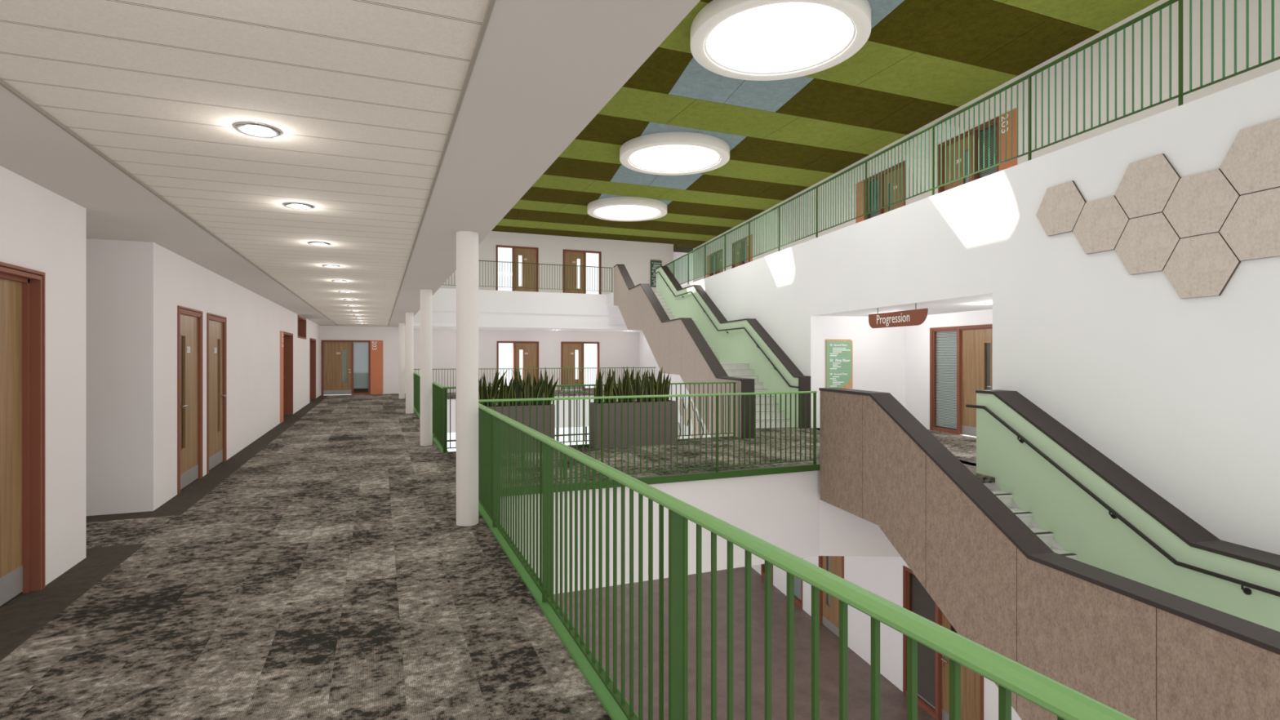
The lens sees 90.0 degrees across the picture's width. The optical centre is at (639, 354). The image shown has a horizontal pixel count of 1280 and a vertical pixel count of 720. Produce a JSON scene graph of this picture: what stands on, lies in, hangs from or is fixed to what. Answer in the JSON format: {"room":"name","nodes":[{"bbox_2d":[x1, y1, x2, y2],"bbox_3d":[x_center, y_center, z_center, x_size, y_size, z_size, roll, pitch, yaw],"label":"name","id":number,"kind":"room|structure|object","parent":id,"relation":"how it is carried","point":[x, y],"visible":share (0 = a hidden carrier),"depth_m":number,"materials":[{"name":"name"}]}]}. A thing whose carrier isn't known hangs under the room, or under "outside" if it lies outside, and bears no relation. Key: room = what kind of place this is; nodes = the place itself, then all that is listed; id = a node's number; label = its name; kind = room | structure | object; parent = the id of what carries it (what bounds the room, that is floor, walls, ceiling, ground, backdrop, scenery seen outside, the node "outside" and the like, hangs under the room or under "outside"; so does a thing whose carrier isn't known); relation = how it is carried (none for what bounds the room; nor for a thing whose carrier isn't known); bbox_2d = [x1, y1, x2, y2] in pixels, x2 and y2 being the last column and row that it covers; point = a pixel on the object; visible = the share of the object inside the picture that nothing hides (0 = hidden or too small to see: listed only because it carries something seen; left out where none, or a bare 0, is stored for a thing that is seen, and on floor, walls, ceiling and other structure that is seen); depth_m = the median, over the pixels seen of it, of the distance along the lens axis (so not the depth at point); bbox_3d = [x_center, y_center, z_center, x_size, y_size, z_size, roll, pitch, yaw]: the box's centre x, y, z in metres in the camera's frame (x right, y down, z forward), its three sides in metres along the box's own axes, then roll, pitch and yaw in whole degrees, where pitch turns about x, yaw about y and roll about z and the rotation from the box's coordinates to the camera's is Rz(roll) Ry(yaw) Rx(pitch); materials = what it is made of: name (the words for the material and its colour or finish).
{"room":"school corridor","nodes":[
{"label":"school corridor","id":0,"kind":"room"},
{"bbox_2d":[83,207,85,559],"bbox_3d":[-5.729,0.217,5.385,2.260,2.765,2.100,0,0,-22],"label":"wall","id":1,"kind":"structure","parent":0,"point":[84,209],"depth_m":5.03,"materials":[{"name":"paint"}]},
{"bbox_2d":[85,238,155,515],"bbox_3d":[-5.949,0.217,6.190,2.060,2.765,0.043,0,0,-22],"label":"wall","id":2,"kind":"structure","parent":0,"point":[120,275],"depth_m":6.46,"materials":[{"name":"paint"}]},
{"bbox_2d":[0,165,320,586],"bbox_3d":[-6.351,0.223,9.505,0.300,2.795,34.400,0,0,-22],"label":"wall","id":3,"kind":"structure","parent":0,"point":[42,230],"depth_m":6.67,"materials":[{"name":"paint"}]},
{"bbox_2d":[0,262,44,606],"bbox_3d":[-4.034,0.517,3.846,0.316,2.165,1.070,0,0,-22],"label":"door","id":4,"kind":"structure","parent":3,"relation":"in","point":[22,290],"depth_m":4.29,"materials":[{"name":"wood"}]},
{"bbox_2d":[177,305,202,494],"bbox_3d":[-5.625,0.517,7.787,0.346,2.165,1.070,0,0,-22],"label":"door","id":5,"kind":"structure","parent":3,"relation":"in","point":[189,321],"depth_m":7.86,"materials":[{"name":"wood"}]},
{"bbox_2d":[206,312,226,474],"bbox_3d":[-6.147,0.517,9.065,0.346,2.165,1.120,0,0,-22],"label":"door","id":6,"kind":"structure","parent":3,"relation":"in","point":[216,325],"depth_m":9.21,"materials":[{"name":"wood"}]},
{"bbox_2d":[280,330,293,423],"bbox_3d":[-8.987,0.517,15.987,0.317,2.165,2.335,0,0,-22],"label":"door","id":7,"kind":"structure","parent":3,"relation":"in","point":[286,338],"depth_m":17.02,"materials":[{"name":"wood"}]},
{"bbox_2d":[297,315,306,339],"bbox_3d":[-10.293,-0.815,19.183,0.312,0.650,2.240,0,0,-22],"label":"window","id":8,"kind":"structure","parent":3,"relation":"attached to","point":[301,321],"depth_m":20.17,"materials":[{"name":"wood"}]},
{"bbox_2d":[309,337,315,402],"bbox_3d":[-11.571,0.517,22.320,0.316,2.165,2.105,0,0,-22],"label":"door","id":9,"kind":"structure","parent":3,"relation":"in","point":[312,341],"depth_m":23.26,"materials":[{"name":"wood"}]},
{"bbox_2d":[0,0,700,326],"bbox_3d":[-5.689,-1.185,9.667,5.170,0.060,34.200,0,0,-22],"label":"ceiling","id":10,"kind":"structure","parent":0,"point":[362,96],"depth_m":3.15,"materials":[{"name":"white"}]},
{"bbox_2d":[0,0,495,326],"bbox_3d":[-4.610,-1.163,9.783,1.847,0.023,33.600,0,0,-22],"label":"trim","id":11,"kind":"structure","parent":10,"relation":"attached to","point":[491,4],"depth_m":3.42,"materials":[{"name":"paint"}]},
{"bbox_2d":[233,121,281,137],"bbox_3d":[-1.979,-1.163,3.315,0.216,0.013,0.216,0,0,-22],"label":"recessed light","id":12,"kind":"object","parent":10,"relation":"in","point":[249,128],"visible":1,"depth_m":3.30,"materials":[{"name":"silver metal"}]},
{"bbox_2d":[240,125,275,136],"bbox_3d":[-1.979,-1.160,3.315,0.162,0.001,0.162,0,0,-22],"label":"diffuser","id":13,"kind":"object","parent":12,"relation":"attached to","point":[256,131],"depth_m":3.32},
{"bbox_2d":[283,202,314,209],"bbox_3d":[-2.670,-1.163,5.008,0.216,0.013,0.216,0,0,-22],"label":"recessed light","id":14,"kind":"object","parent":10,"relation":"in","point":[298,206],"visible":1,"depth_m":4.99,"materials":[{"name":"silver metal"}]},
{"bbox_2d":[287,204,310,208],"bbox_3d":[-2.670,-1.160,5.008,0.162,0.001,0.162,0,0,-22],"label":"diffuser","id":15,"kind":"object","parent":14,"relation":"attached to","point":[299,206],"depth_m":5.02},
{"bbox_2d":[307,241,330,245],"bbox_3d":[-3.360,-1.163,6.700,0.216,0.013,0.216,0,0,-22],"label":"recessed light","id":16,"kind":"object","parent":10,"relation":"in","point":[314,243],"visible":1,"depth_m":6.67,"materials":[{"name":"silver metal"}]},
{"bbox_2d":[320,325,639,395],"bbox_3d":[-5.876,0.230,28.167,14.800,2.780,0.200,0,0,-22],"label":"wall","id":17,"kind":"structure","parent":0,"point":[616,349],"depth_m":27.76,"materials":[{"name":"paint"}]},
{"bbox_2d":[321,340,382,395],"bbox_3d":[-11.588,0.506,25.818,2.266,2.187,0.236,0,0,-22],"label":"door","id":18,"kind":"structure","parent":17,"relation":"in","point":[348,366],"depth_m":25.74,"materials":[{"name":"wood"}]},
{"bbox_2d":[353,342,368,388],"bbox_3d":[-11.295,0.414,25.940,0.581,1.892,0.010,0,0,-22],"label":"window","id":19,"kind":"structure","parent":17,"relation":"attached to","point":[360,348],"depth_m":25.93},
{"bbox_2d":[497,341,538,385],"bbox_3d":[-5.418,0.500,28.340,1.860,2.200,0.226,0,0,-22],"label":"door","id":20,"kind":"structure","parent":17,"relation":"in","point":[531,348],"depth_m":28.45,"materials":[{"name":"wood"}]},
{"bbox_2d":[560,341,599,390],"bbox_3d":[-2.765,0.500,29.423,1.830,2.200,0.226,0,0,-22],"label":"door","id":21,"kind":"structure","parent":17,"relation":"in","point":[567,348],"depth_m":29.25,"materials":[{"name":"wood"}]},
{"bbox_2d":[0,389,995,719],"bbox_3d":[-0.490,1.635,11.789,16.400,0.070,34.200,0,0,-22],"label":"floor","id":22,"kind":"structure","parent":0,"point":[324,569],"depth_m":4.18,"materials":[{"name":"carpet"}]},
{"bbox_2d":[399,323,404,399],"bbox_3d":[-8.686,0.223,23.349,0.206,2.755,0.206,0,0,-22],"label":"round column","id":23,"kind":"structure","parent":22,"relation":"on","point":[402,326],"depth_m":23.26,"materials":[{"name":"paint"}]},
{"bbox_2d":[405,312,413,413],"bbox_3d":[-6.306,0.223,17.516,0.206,2.755,0.206,0,0,-22],"label":"round column","id":24,"kind":"structure","parent":22,"relation":"on","point":[409,316],"depth_m":17.42,"materials":[{"name":"paint"}]},
{"bbox_2d":[420,288,432,445],"bbox_3d":[-3.794,0.223,11.358,0.206,2.755,0.206,0,0,-22],"label":"round column","id":25,"kind":"structure","parent":22,"relation":"on","point":[426,295],"depth_m":11.27,"materials":[{"name":"paint"}]},
{"bbox_2d":[413,406,448,453],"bbox_3d":[-5.866,1.631,17.025,0.110,0.089,14.280,0,0,-22],"label":"trim","id":26,"kind":"structure","parent":22,"relation":"attached to","point":[434,439],"depth_m":11.59,"materials":[{"name":"green metal"}]},
{"bbox_2d":[413,372,447,451],"bbox_3d":[-5.862,1.063,17.006,0.076,1.094,14.120,0,0,-22],"label":"balustrade railing","id":27,"kind":"object","parent":26,"relation":"on","point":[437,390],"visible":0.44,"depth_m":11.65,"materials":[{"name":"green metal"}]},
{"bbox_2d":[456,231,478,526],"bbox_3d":[-1.639,0.223,6.076,0.206,2.755,0.206,0,0,-22],"label":"round column","id":28,"kind":"structure","parent":22,"relation":"on","point":[467,242],"depth_m":5.99,"materials":[{"name":"paint"}]},
{"bbox_2d":[488,404,555,453],"bbox_3d":[-2.200,1.217,10.534,1.555,0.766,0.320,0,0,-22],"label":"planter box","id":29,"kind":"object","parent":22,"relation":"on","point":[547,407],"visible":0.21,"depth_m":10.54,"materials":[{"name":"stone"}]},
{"bbox_2d":[478,374,483,403],"bbox_3d":[-2.657,0.590,10.348,0.207,0.620,0.206,0,0,27],"label":"snake plant","id":30,"kind":"object","parent":29,"relation":"in","point":[480,381],"visible":0.27,"depth_m":10.34,"materials":[{"name":"green plant"}]},
{"bbox_2d":[478,369,507,406],"bbox_3d":[-2.393,0.563,10.456,0.506,0.673,0.210,0,0,-22],"label":"snake plant","id":31,"kind":"object","parent":29,"relation":"in","point":[486,393],"visible":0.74,"depth_m":10.39,"materials":[{"name":"green plant"}]},
{"bbox_2d":[489,368,503,406],"bbox_3d":[-2.309,0.559,10.378,0.224,0.682,0.425,0,0,-22],"label":"snake plant","id":32,"kind":"object","parent":29,"relation":"in","point":[500,395],"visible":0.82,"depth_m":10.46,"materials":[{"name":"green plant"}]},
{"bbox_2d":[490,372,517,406],"bbox_3d":[-2.251,0.596,10.514,0.427,0.609,0.210,0,0,-22],"label":"snake plant","id":33,"kind":"object","parent":29,"relation":"in","point":[507,390],"visible":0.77,"depth_m":10.49,"materials":[{"name":"green plant"}]},
{"bbox_2d":[511,367,522,405],"bbox_3d":[-2.047,0.548,10.589,0.210,0.704,0.225,0,0,-22],"label":"snake plant","id":34,"kind":"object","parent":29,"relation":"in","point":[516,393],"visible":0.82,"depth_m":10.54,"materials":[{"name":"green plant"}]},
{"bbox_2d":[511,368,531,405],"bbox_3d":[-1.936,0.564,10.649,0.284,0.672,0.484,0,0,3],"label":"snake plant","id":35,"kind":"object","parent":29,"relation":"in","point":[526,388],"visible":0.78,"depth_m":10.62,"materials":[{"name":"green plant"}]},
{"bbox_2d":[527,376,544,405],"bbox_3d":[-1.755,0.614,10.716,0.283,0.572,0.210,0,0,-22],"label":"snake plant","id":36,"kind":"object","parent":29,"relation":"in","point":[536,387],"visible":0.8,"depth_m":10.67,"materials":[{"name":"green plant"}]},
{"bbox_2d":[539,368,559,404],"bbox_3d":[-1.533,0.550,10.787,0.344,0.700,0.205,0,0,-5],"label":"snake plant","id":37,"kind":"object","parent":29,"relation":"in","point":[548,389],"visible":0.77,"depth_m":10.79,"materials":[{"name":"green plant"}]},
{"bbox_2d":[447,395,617,432],"bbox_3d":[-4.051,2.308,27.162,10.980,1.275,3.040,0,0,-22],"label":"slab edge","id":38,"kind":"structure","parent":22,"relation":"attached to","point":[452,401],"depth_m":25.94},
{"bbox_2d":[413,367,655,395],"bbox_3d":[-3.847,1.067,25.511,10.090,1.086,0.048,0,0,-22],"label":"balustrade railing","id":39,"kind":"object","parent":22,"relation":"on","point":[577,367],"visible":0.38,"depth_m":25.59,"materials":[{"name":"green metal"}]},
{"bbox_2d":[478,501,638,719],"bbox_3d":[0.605,1.631,1.165,0.110,0.089,13.700,0,0,-22],"label":"trim","id":40,"kind":"structure","parent":22,"relation":"attached to","point":[611,706],"depth_m":3.61,"materials":[{"name":"green metal"}]},
{"bbox_2d":[478,403,1136,719],"bbox_3d":[-0.184,1.063,3.090,0.076,1.094,9.460,0,0,-22],"label":"balustrade railing","id":41,"kind":"object","parent":40,"relation":"on","point":[1061,700],"visible":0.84,"depth_m":2.31,"materials":[{"name":"green metal"}]},
{"bbox_2d":[448,435,733,453],"bbox_3d":[-0.646,1.631,11.476,5.365,0.087,0.060,0,0,-22],"label":"trim","id":42,"kind":"structure","parent":22,"relation":"attached to","point":[729,436],"depth_m":12.05,"materials":[{"name":"green metal"}]},
{"bbox_2d":[442,382,736,453],"bbox_3d":[-0.667,1.067,11.450,5.485,1.086,0.048,0,0,-22],"label":"balustrade railing","id":43,"kind":"object","parent":42,"relation":"on","point":[699,383],"visible":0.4,"depth_m":11.36,"materials":[{"name":"green metal"}]},
{"bbox_2d":[590,400,676,448],"bbox_3d":[-0.114,1.217,11.386,1.555,0.766,0.320,0,0,-22],"label":"planter box","id":44,"kind":"object","parent":22,"relation":"on","point":[673,402],"visible":0.76,"depth_m":11.21,"materials":[{"name":"stone"}]},
{"bbox_2d":[594,368,604,403],"bbox_3d":[-0.685,0.556,11.242,0.205,0.689,0.474,0,0,20],"label":"snake plant","id":45,"kind":"object","parent":44,"relation":"in","point":[599,387],"visible":0.8,"depth_m":11.14,"materials":[{"name":"green plant"}]},
{"bbox_2d":[604,368,613,403],"bbox_3d":[-0.565,0.559,11.209,0.228,0.682,0.223,0,0,-22],"label":"snake plant","id":46,"kind":"object","parent":44,"relation":"in","point":[608,389],"visible":0.79,"depth_m":11.17,"materials":[{"name":"green plant"}]},
{"bbox_2d":[605,368,622,403],"bbox_3d":[-0.450,0.556,11.266,0.272,0.687,0.210,0,0,9],"label":"snake plant","id":47,"kind":"object","parent":44,"relation":"in","point":[615,390],"visible":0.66,"depth_m":11.25,"materials":[{"name":"green plant"}]},
{"bbox_2d":[617,366,630,402],"bbox_3d":[-0.276,0.545,11.297,0.237,0.710,0.252,0,0,-7],"label":"snake plant","id":48,"kind":"object","parent":44,"relation":"in","point":[624,391],"visible":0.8,"depth_m":11.28,"materials":[{"name":"green plant"}]},
{"bbox_2d":[622,365,639,402],"bbox_3d":[-0.149,0.549,11.359,0.297,0.702,0.203,0,0,-37],"label":"snake plant","id":49,"kind":"object","parent":44,"relation":"in","point":[632,382],"visible":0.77,"depth_m":11.34,"materials":[{"name":"green plant"}]},
{"bbox_2d":[635,368,648,402],"bbox_3d":[0.039,0.566,11.446,0.225,0.669,0.208,0,0,15],"label":"snake plant","id":50,"kind":"object","parent":44,"relation":"in","point":[640,386],"visible":0.84,"depth_m":11.40,"materials":[{"name":"green plant"}]},
{"bbox_2d":[641,369,654,401],"bbox_3d":[0.175,0.572,11.509,0.230,0.656,0.221,0,0,29],"label":"snake plant","id":51,"kind":"object","parent":44,"relation":"in","point":[650,390],"visible":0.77,"depth_m":11.46,"materials":[{"name":"green plant"}]},
{"bbox_2d":[648,368,662,401],"bbox_3d":[0.264,0.551,11.540,0.374,0.697,0.210,0,0,-22],"label":"snake plant","id":52,"kind":"object","parent":44,"relation":"in","point":[658,384],"visible":0.71,"depth_m":11.54,"materials":[{"name":"green plant"}]},
{"bbox_2d":[661,373,671,401],"bbox_3d":[0.482,0.586,11.610,0.203,0.628,0.253,0,0,23],"label":"snake plant","id":53,"kind":"object","parent":44,"relation":"in","point":[666,383],"visible":0.83,"depth_m":11.57,"materials":[{"name":"green plant"}]},
{"bbox_2d":[506,463,819,496],"bbox_3d":[0.342,1.631,8.407,4.875,0.087,0.090,0,0,-22],"label":"trim","id":54,"kind":"structure","parent":22,"relation":"attached to","point":[809,467],"depth_m":8.59,"materials":[{"name":"green metal"}]},
{"bbox_2d":[478,391,817,483],"bbox_3d":[0.297,1.067,8.390,4.890,1.086,0.048,0,0,-22],"label":"balustrade railing","id":55,"kind":"object","parent":54,"relation":"on","point":[814,393],"visible":0.81,"depth_m":8.52,"materials":[{"name":"green metal"}]},
{"bbox_2d":[506,470,901,594],"bbox_3d":[1.097,2.308,10.035,7.573,1.274,4.144,0,0,-22],"label":"slab edge","id":56,"kind":"structure","parent":22,"relation":"attached to","point":[786,511],"depth_m":8.81,"materials":[{"name":"paint"}]},
{"bbox_2d":[613,263,810,438],"bbox_3d":[1.424,-0.793,19.299,2.122,5.506,14.000,0,0,-13],"label":"staircase","id":57,"kind":"structure","parent":22,"relation":"on","point":[687,335],"depth_m":16.38,"materials":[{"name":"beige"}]},
{"bbox_2d":[818,387,1279,719],"bbox_3d":[4.637,2.579,5.139,2.151,4.201,8.960,0,0,-13],"label":"staircase","id":58,"kind":"structure","parent":22,"relation":"attached to","point":[1143,612],"depth_m":6.20,"materials":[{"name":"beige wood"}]},
{"bbox_2d":[404,322,642,332],"bbox_3d":[-4.013,-1.144,27.135,11.130,0.138,3.120,0,0,-22],"label":"ceiling","id":59,"kind":"structure","parent":0,"point":[440,326],"depth_m":26.15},
{"bbox_2d":[440,231,673,294],"bbox_3d":[-5.498,-3.765,27.836,15.250,3.130,0.200,0,0,-22],"label":"wall","id":60,"kind":"structure","parent":0,"point":[636,256],"depth_m":28.57,"materials":[{"name":"paint"}]},
{"bbox_2d":[496,244,538,292],"bbox_3d":[-5.356,-3.610,27.879,1.842,2.200,0.226,0,0,-22],"label":"door","id":61,"kind":"structure","parent":60,"relation":"in","point":[529,255],"depth_m":27.97,"materials":[{"name":"wood"}]},
{"bbox_2d":[563,248,601,294],"bbox_3d":[-2.639,-3.610,28.988,1.805,2.200,0.226,0,0,-22],"label":"door","id":62,"kind":"structure","parent":60,"relation":"in","point":[570,257],"depth_m":28.83,"materials":[{"name":"wood"}]},
{"bbox_2d":[650,259,662,287],"bbox_3d":[0.797,-3.842,30.275,0.664,1.285,0.036,0,0,-22],"label":"board","id":63,"kind":"object","parent":60,"relation":"attached to","point":[655,264],"visible":0.57,"depth_m":30.21,"materials":[{"name":"green wood"}]},
{"bbox_2d":[607,292,617,306],"bbox_3d":[-0.805,-2.261,27.533,2.799,0.483,4.005,0,0,-13],"label":"wall","id":64,"kind":"structure","parent":0,"point":[610,296],"depth_m":25.99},
{"bbox_2d":[673,252,693,286],"bbox_3d":[2.602,-3.665,32.469,3.650,3.330,2.240,0,0,-22],"label":"wall","id":65,"kind":"structure","parent":0,"point":[676,255],"depth_m":33.37,"materials":[{"name":"paint"}]},
{"bbox_2d":[553,566,936,719],"bbox_3d":[0.399,5.750,12.259,16.000,0.100,34.400,0,0,-22],"label":"floor","id":66,"kind":"structure","parent":0,"point":[893,702],"depth_m":12.05,"materials":[{"name":"plastic"}]},
{"bbox_2d":[491,0,1159,253],"bbox_3d":[1.826,-5.425,13.921,18.900,0.250,36.400,0,0,-22],"label":"ceiling","id":67,"kind":"structure","parent":0,"point":[920,61],"depth_m":13.84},
{"bbox_2d":[586,196,666,221],"bbox_3d":[-0.371,-5.455,23.299,5.252,0.790,7.098,0,0,-13],"label":"skylight","id":68,"kind":"object","parent":67,"relation":"attached to","point":[615,208],"visible":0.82,"depth_m":22.39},
{"bbox_2d":[619,131,729,175],"bbox_3d":[0.978,-5.455,17.069,5.252,0.790,7.098,0,0,-13],"label":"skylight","id":69,"kind":"object","parent":67,"relation":"attached to","point":[663,153],"visible":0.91,"depth_m":16.24,"materials":[{"name":"plastic"}]},
{"bbox_2d":[690,0,871,80],"bbox_3d":[2.327,-5.455,10.837,5.252,0.790,7.098,0,0,-13],"label":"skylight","id":70,"kind":"object","parent":67,"relation":"attached to","point":[753,40],"visible":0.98,"depth_m":10.23,"materials":[{"name":"plastic"}]},
{"bbox_2d":[817,315,905,427],"bbox_3d":[4.939,0.350,14.326,2.160,2.500,0.160,0,0,-13],"label":"wall","id":71,"kind":"structure","parent":0,"point":[878,353],"depth_m":14.28,"materials":[{"name":"paint"}]},
{"bbox_2d":[825,339,853,388],"bbox_3d":[4.390,0.203,14.097,0.640,1.085,0.036,0,0,-13],"label":"board","id":72,"kind":"object","parent":71,"relation":"attached to","point":[838,353],"visible":1,"depth_m":14.08,"materials":[{"name":"green wood"}]},
{"bbox_2d":[821,294,992,316],"bbox_3d":[5.596,-0.927,11.738,2.270,0.145,5.500,0,0,-13],"label":"ceiling","id":73,"kind":"structure","parent":0,"point":[971,304],"depth_m":11.51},
{"bbox_2d":[910,573,934,706],"bbox_3d":[4.641,4.620,10.407,0.016,1.961,0.740,0,0,-13],"label":"glass panel","id":74,"kind":"object","parent":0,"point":[926,655],"depth_m":10.44,"materials":[{"name":"glass"}]},
{"bbox_2d":[905,309,992,429],"bbox_3d":[6.689,0.360,11.961,0.200,2.520,5.350,0,0,-13],"label":"wall","id":75,"kind":"structure","parent":0,"point":[917,337],"depth_m":13.93,"materials":[{"name":"paint"}]},
{"bbox_2d":[929,324,992,436],"bbox_3d":[6.497,0.512,12.766,0.216,2.175,1.875,0,0,-13],"label":"door","id":76,"kind":"structure","parent":75,"relation":"in","point":[961,357],"depth_m":12.84,"materials":[{"name":"wood"}]},
{"bbox_2d":[935,330,956,428],"bbox_3d":[6.380,0.502,13.260,0.016,1.995,0.750,0,0,-13],"label":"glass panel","id":77,"kind":"object","parent":76,"relation":"attached to","point":[940,379],"depth_m":13.36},
{"bbox_2d":[639,69,1279,719],"bbox_3d":[3.858,1.604,13.803,0.180,8.232,35.200,0,0,-13],"label":"wall","id":78,"kind":"structure","parent":0,"point":[1183,395],"depth_m":7.41,"materials":[{"name":"paint"}]},
{"bbox_2d":[691,410,697,429],"bbox_3d":[1.882,2.235,21.988,0.031,0.599,0.692,0,0,-13],"label":"acoustic panel","id":79,"kind":"object","parent":78,"relation":"attached to","point":[692,416],"visible":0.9,"depth_m":22.09,"materials":[{"name":"fabric"}]},
{"bbox_2d":[760,564,773,585],"bbox_3d":[3.301,4.628,16.220,0.192,2.145,0.700,0,0,-13],"label":"window","id":80,"kind":"structure","parent":78,"relation":"in","point":[762,566],"depth_m":16.43,"materials":[{"name":"glass"}]},
{"bbox_2d":[794,576,802,608],"bbox_3d":[3.640,4.628,14.733,0.192,2.145,0.770,0,0,-13],"label":"door","id":81,"kind":"structure","parent":78,"relation":"in","point":[797,582],"depth_m":14.70,"materials":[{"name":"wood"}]},
{"bbox_2d":[794,576,800,599],"bbox_3d":[3.660,4.607,14.738,0.010,2.005,0.670,0,0,-13],"label":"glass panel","id":82,"kind":"object","parent":81,"relation":"attached to","point":[797,581],"depth_m":14.78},
{"bbox_2d":[818,555,844,637],"bbox_3d":[3.991,4.628,13.141,0.216,2.145,0.990,0,0,-13],"label":"door","id":83,"kind":"structure","parent":78,"relation":"in","point":[828,604],"depth_m":13.17,"materials":[{"name":"wood"}]},
{"bbox_2d":[868,302,928,328],"bbox_3d":[4.442,-0.671,11.102,0.026,0.368,1.641,0,0,-13],"label":"hanging sign","id":84,"kind":"object","parent":78,"relation":"hanging from","point":[915,317],"visible":1,"depth_m":11.02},
{"bbox_2d":[902,565,983,719],"bbox_3d":[4.732,4.628,9.935,0.196,2.145,1.810,0,0,-13],"label":"door","id":85,"kind":"structure","parent":78,"relation":"in","point":[933,667],"depth_m":10.20,"materials":[{"name":"wood"}]},
{"bbox_2d":[663,0,1279,284],"bbox_3d":[3.402,-3.084,15.668,0.063,1.149,22.600,0,0,-13],"label":"balustrade railing","id":86,"kind":"object","parent":78,"relation":"on","point":[1028,77],"visible":0.91,"depth_m":8.82,"materials":[{"name":"green metal"}]},
{"bbox_2d":[1035,180,1086,235],"bbox_3d":[5.118,-1.776,7.796,0.030,0.599,0.692,0,0,-13],"label":"acoustic panel","id":87,"kind":"object","parent":78,"relation":"attached to","point":[1061,206],"visible":1,"depth_m":7.77,"materials":[{"name":"fabric"}]},
{"bbox_2d":[1072,195,1130,253],"bbox_3d":[5.235,-1.472,7.282,0.030,0.599,0.692,0,0,-13],"label":"acoustic panel","id":88,"kind":"object","parent":78,"relation":"attached to","point":[1101,223],"visible":1,"depth_m":7.26,"materials":[{"name":"fabric"}]},
{"bbox_2d":[1114,212,1181,275],"bbox_3d":[5.352,-1.168,6.768,0.030,0.599,0.692,0,0,-13],"label":"acoustic panel","id":89,"kind":"object","parent":78,"relation":"attached to","point":[1146,244],"visible":1,"depth_m":6.74,"materials":[{"name":"fabric"}]},
{"bbox_2d":[1114,153,1181,218],"bbox_3d":[5.352,-1.776,6.768,0.030,0.599,0.692,0,0,-13],"label":"acoustic panel","id":90,"kind":"object","parent":78,"relation":"attached to","point":[1147,185],"visible":1,"depth_m":6.74,"materials":[{"name":"fabric"}]},
{"bbox_2d":[1162,168,1240,238],"bbox_3d":[5.470,-1.472,6.254,0.030,0.599,0.692,0,0,-13],"label":"acoustic panel","id":91,"kind":"object","parent":78,"relation":"attached to","point":[1201,203],"visible":1,"depth_m":6.22,"materials":[{"name":"fabric"}]},
{"bbox_2d":[1163,232,1240,298],"bbox_3d":[5.470,-0.864,6.254,0.030,0.599,0.692,0,0,-13],"label":"acoustic panel","id":92,"kind":"object","parent":78,"relation":"attached to","point":[1202,265],"visible":1,"depth_m":6.23,"materials":[{"name":"fabric"}]},
{"bbox_2d":[1219,187,1279,261],"bbox_3d":[5.587,-1.168,5.740,0.030,0.599,0.692,0,0,-13],"label":"acoustic panel","id":93,"kind":"object","parent":78,"relation":"attached to","point":[1251,229],"visible":1,"depth_m":5.79,"materials":[{"name":"fabric"}]},
{"bbox_2d":[1219,118,1279,195],"bbox_3d":[5.587,-1.776,5.740,0.030,0.599,0.692,0,0,-13],"label":"acoustic panel","id":94,"kind":"object","parent":78,"relation":"attached to","point":[1251,164],"visible":1,"depth_m":5.79,"materials":[{"name":"fabric"}]},
{"bbox_2d":[693,0,1279,282],"bbox_3d":[6.709,-3.665,14.658,0.200,3.330,35.600,0,0,-13],"label":"wall","id":95,"kind":"structure","parent":0,"point":[1273,66],"depth_m":10.43,"materials":[{"name":"paint"}]},
{"bbox_2d":[706,248,723,277],"bbox_3d":[3.455,-3.570,28.896,0.216,2.100,2.150,0,0,-13],"label":"door","id":96,"kind":"structure","parent":95,"relation":"in","point":[711,255],"depth_m":29.25,"materials":[{"name":"wood"}]},
{"bbox_2d":[731,234,752,268],"bbox_3d":[4.181,-3.585,25.708,0.217,2.130,2.170,0,0,-13],"label":"door","id":97,"kind":"structure","parent":95,"relation":"in","point":[751,259],"depth_m":25.76,"materials":[{"name":"wood"}]},
{"bbox_2d":[855,160,905,223],"bbox_3d":[6.270,-3.610,16.548,0.216,2.180,2.160,0,0,-13],"label":"door","id":98,"kind":"structure","parent":95,"relation":"in","point":[902,203],"depth_m":16.47,"materials":[{"name":"wood"}]},
{"bbox_2d":[869,179,879,217],"bbox_3d":[6.227,-3.618,16.856,0.016,1.995,0.630,0,0,-13],"label":"window","id":99,"kind":"structure","parent":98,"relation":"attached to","point":[876,213],"depth_m":17.07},
{"bbox_2d":[937,107,1017,193],"bbox_3d":[7.018,-3.610,13.267,0.217,2.180,2.210,0,0,-13],"label":"door","id":100,"kind":"structure","parent":95,"relation":"in","point":[1013,162],"depth_m":13.27,"materials":[{"name":"wood"}]},
{"bbox_2d":[978,124,996,177],"bbox_3d":[7.110,-3.618,12.980,0.016,1.995,0.620,0,0,-13],"label":"window","id":101,"kind":"structure","parent":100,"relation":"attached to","point":[980,174],"depth_m":13.11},
{"bbox_3d":[5.076,-2.250,14.747,8.512,0.500,34.520,0,0,-22],"label":"floor","id":102,"kind":"structure","parent":0,"visible":0},
{"bbox_2d":[413,288,626,325],"bbox_3d":[-4.056,-1.857,27.107,11.030,1.285,3.140,0,0,-22],"label":"slab edge","id":103,"kind":"structure","parent":102,"relation":"attached to","point":[502,307],"depth_m":25.37,"materials":[{"name":"paint"}]},
{"bbox_2d":[445,260,612,292],"bbox_3d":[-4.856,-3.093,25.110,8.020,1.086,0.048,0,0,-22],"label":"balustrade railing","id":104,"kind":"object","parent":103,"relation":"on","point":[515,287],"visible":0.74,"depth_m":25.46,"materials":[{"name":"green metal"}]},
{"bbox_3d":[-6.061,3.660,28.092,16.000,4.079,0.200,0,0,-22],"label":"wall","id":105,"kind":"structure","parent":0,"visible":0},
{"bbox_2d":[447,426,588,444],"bbox_3d":[-5.018,4.390,28.447,11.000,2.580,0.090,0,0,-22],"label":"window","id":106,"kind":"structure","parent":105,"relation":"in","point":[585,433],"depth_m":29.09,"materials":[{"name":"clear glass"}]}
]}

